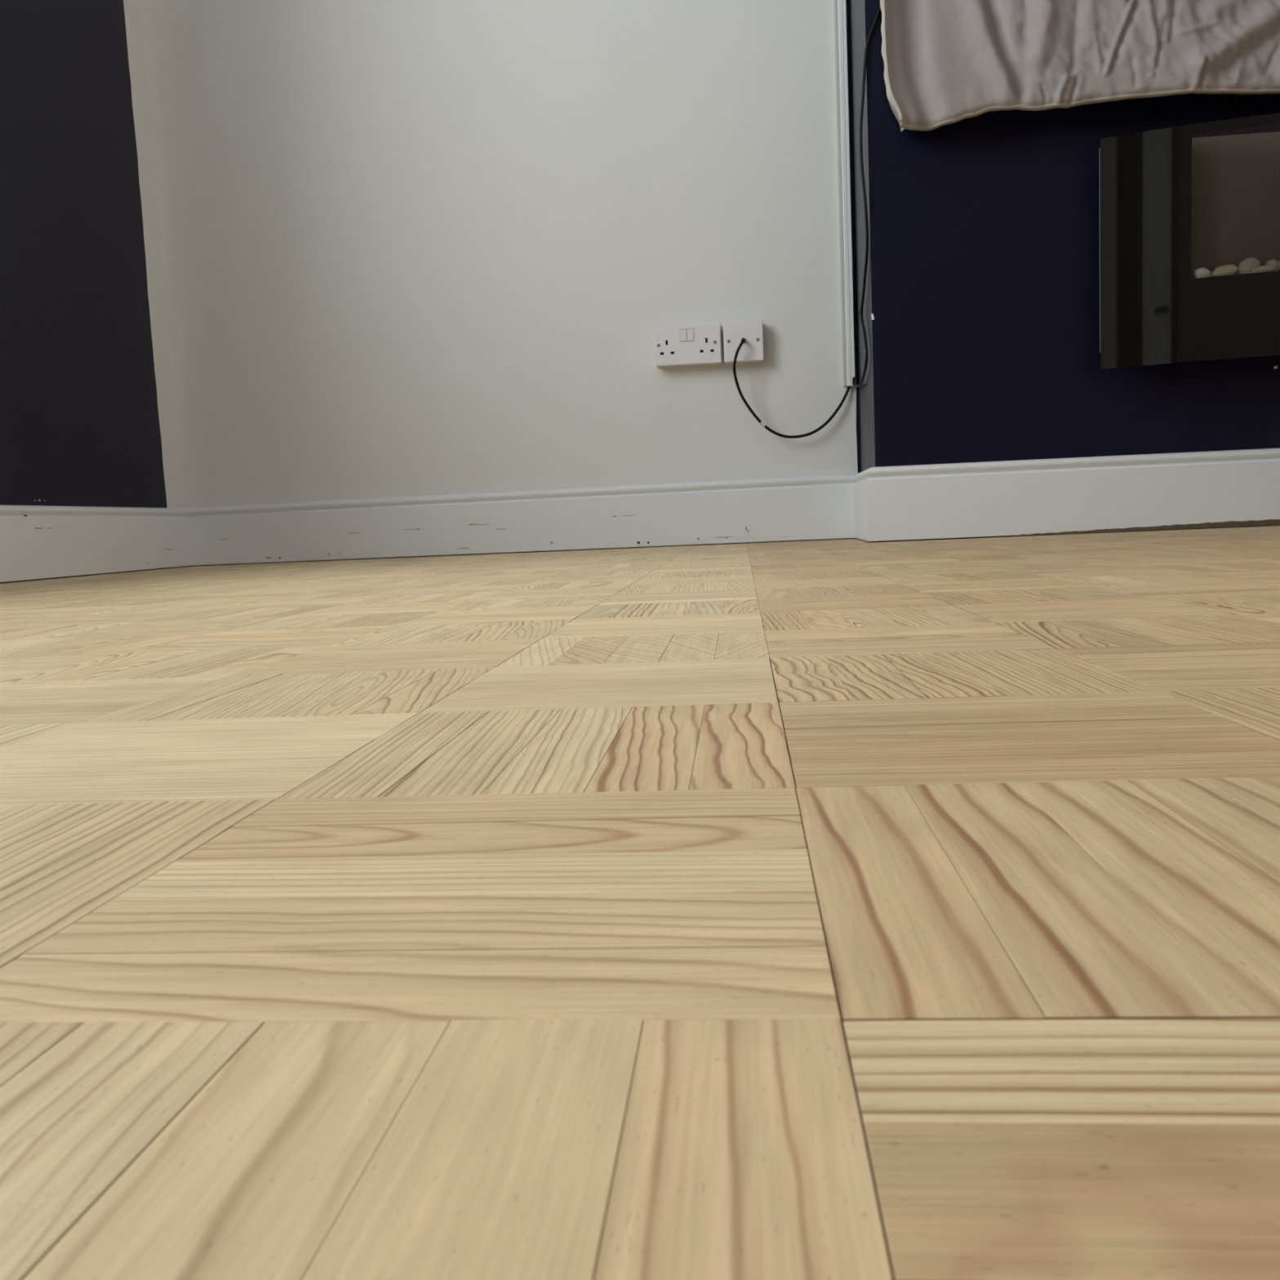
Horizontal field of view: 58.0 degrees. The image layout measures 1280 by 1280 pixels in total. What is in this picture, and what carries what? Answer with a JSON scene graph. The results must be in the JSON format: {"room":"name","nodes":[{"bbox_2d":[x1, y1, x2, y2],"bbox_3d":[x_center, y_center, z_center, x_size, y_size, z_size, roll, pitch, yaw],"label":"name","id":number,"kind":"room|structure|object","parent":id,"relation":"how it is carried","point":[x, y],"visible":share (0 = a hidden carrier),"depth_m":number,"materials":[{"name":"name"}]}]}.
{"room":"living room","nodes":[
{"label":"living room","id":0,"kind":"room"},
{"bbox_2d":[0,0,187,582],"bbox_3d":[-1.409,-1.165,0.514,0.220,2.450,4.219,-2,6,5],"label":"wall","id":1,"kind":"structure","parent":0,"point":[87,412],"depth_m":2.31,"materials":[{"name":"black paint"}]},
{"bbox_2d":[0,504,191,582],"bbox_3d":[-1.240,-0.022,0.621,0.019,0.138,4.219,-2,6,5],"label":"baseboard","id":2,"kind":"structure","parent":1,"relation":"attached to","point":[37,541],"depth_m":2.27,"materials":[{"name":"white wood"}]},
{"bbox_2d":[141,0,860,566],"bbox_3d":[0.973,-1.462,2.403,4.199,2.450,0.001,-2,6,5],"label":"wall","id":3,"kind":"structure","parent":0,"point":[409,248],"depth_m":2.58,"materials":[{"name":"white paint"}]},
{"bbox_2d":[653,322,721,367],"bbox_3d":[0.105,-0.649,2.547,0.146,0.086,0.037,-2,6,5],"label":"wall socket","id":4,"kind":"object","parent":3,"relation":"attached to","point":[700,344],"visible":1,"depth_m":2.53,"materials":[{"name":"white plastic"}]},
{"bbox_2d":[679,328,686,341],"bbox_3d":[0.094,-0.667,2.530,0.015,0.025,0.005,-2,6,5],"label":"rocker switch","id":5,"kind":"object","parent":4,"relation":"attached to","point":[682,332],"depth_m":2.53,"materials":[{"name":"white plastic"}]},
{"bbox_2d":[686,328,693,341],"bbox_3d":[0.111,-0.667,2.529,0.015,0.025,0.005,-2,6,5],"label":"rocker switch","id":6,"kind":"object","parent":4,"relation":"attached to","point":[690,332],"depth_m":2.53,"materials":[{"name":"white plastic"}]},
{"bbox_2d":[186,448,1279,565],"bbox_3d":[0.489,-0.279,2.375,3.159,0.141,0.391,-2,6,5],"label":"baseboard","id":7,"kind":"structure","parent":3,"relation":"attached to","point":[811,507],"depth_m":2.57,"materials":[{"name":"white wood"}]},
{"bbox_2d":[723,320,764,363],"bbox_3d":[0.227,-0.653,2.531,0.086,0.086,0.047,-2,6,5],"label":"outlet","id":8,"kind":"object","parent":3,"relation":"attached to","point":[751,350],"visible":0.98,"depth_m":2.52,"materials":[{"name":"white plastic"}]},
{"bbox_2d":[733,338,850,438],"bbox_3d":[0.333,-0.551,2.526,0.262,0.218,0.021,-3,6,-6],"label":"cable","id":9,"kind":"object","parent":8,"relation":"hanging from","point":[838,407],"visible":1,"depth_m":2.53,"materials":[{"name":"black plastic"}]},
{"bbox_2d":[833,0,855,386],"bbox_3d":[0.413,-1.608,2.428,0.025,2.116,0.017,-2,6,5],"label":"cable trunking","id":10,"kind":"object","parent":3,"relation":"attached to","point":[839,6],"visible":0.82,"depth_m":2.49,"materials":[{"name":"grey plastic"}]},
{"bbox_2d":[0,525,1279,1279],"bbox_3d":[0.843,-0.020,0.426,4.399,0.004,4.443,-2,6,5],"label":"floor","id":11,"kind":"structure","parent":0,"point":[845,908],"depth_m":0.17,"materials":[{"name":"brown wood"}]},
{"bbox_2d":[849,0,1279,542],"bbox_3d":[1.213,-1.451,2.196,1.604,2.450,0.372,-2,6,5],"label":"wall","id":12,"kind":"structure","parent":0,"point":[981,307],"depth_m":2.14,"materials":[{"name":"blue paint"}]},
{"bbox_2d":[852,4,880,387],"bbox_3d":[0.466,-0.910,2.302,0.093,0.785,0.367,-2,6,5],"label":"cable","id":13,"kind":"object","parent":12,"relation":"attached to","point":[879,7],"visible":0.98,"depth_m":2.13,"materials":[{"name":"black plastic"}]},
{"bbox_2d":[880,0,1279,132],"bbox_3d":[1.135,-1.274,1.967,1.451,0.692,0.124,-2,6,5],"label":"sheet","id":14,"kind":"object","parent":12,"relation":"hanging from","point":[946,62],"visible":1,"depth_m":2.00,"materials":[{"name":"grey fabric"}]},
{"bbox_2d":[1009,519,1279,536],"bbox_3d":[1.370,-0.224,2.106,1.360,0.012,0.001,-2,6,5],"label":"trim","id":15,"kind":"structure","parent":12,"relation":"attached to","point":[1268,522],"depth_m":2.14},
{"bbox_2d":[1098,113,1279,369],"bbox_3d":[1.227,-0.702,2.021,0.810,0.402,0.130,-2,6,5],"label":"electric fireplace","id":16,"kind":"object","parent":12,"relation":"attached to","point":[1173,204],"visible":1,"depth_m":2.04,"materials":[{"name":"black glass"}]},
{"bbox_2d":[1193,267,1210,278],"bbox_3d":[0.987,-0.644,2.030,0.027,0.019,0.022,-2,6,5],"label":"pebble","id":17,"kind":"object","parent":16,"relation":"on","point":[1201,272],"visible":0.98,"depth_m":2.02,"materials":[{"name":"white stone"}]},
{"bbox_2d":[1212,264,1237,275],"bbox_3d":[1.022,-0.645,2.019,0.042,0.020,0.024,-2,6,5],"label":"pebble","id":18,"kind":"object","parent":16,"relation":"on","point":[1228,269],"visible":0.96,"depth_m":2.01,"materials":[{"name":"beige stone"}]},
{"bbox_2d":[1237,257,1260,274],"bbox_3d":[1.065,-0.653,2.021,0.038,0.032,0.025,-2,6,5],"label":"pebble","id":19,"kind":"object","parent":16,"relation":"on","point":[1246,266],"visible":0.85,"depth_m":2.01,"materials":[{"name":"beige stone"}]},
{"bbox_2d":[1251,265,1272,272],"bbox_3d":[1.077,-0.641,2.000,0.036,0.012,0.014,-2,6,5],"label":"pebble","id":20,"kind":"object","parent":16,"relation":"on","point":[1265,268],"visible":1,"depth_m":2.00,"materials":[{"name":"beige stone"}]},
{"bbox_2d":[1265,258,1279,271],"bbox_3d":[1.101,-0.650,2.011,0.024,0.025,0.021,0,6,24],"label":"pebble","id":21,"kind":"object","parent":16,"relation":"on","point":[1273,262],"visible":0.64,"depth_m":2.00,"materials":[{"name":"beige stone"}]}
]}

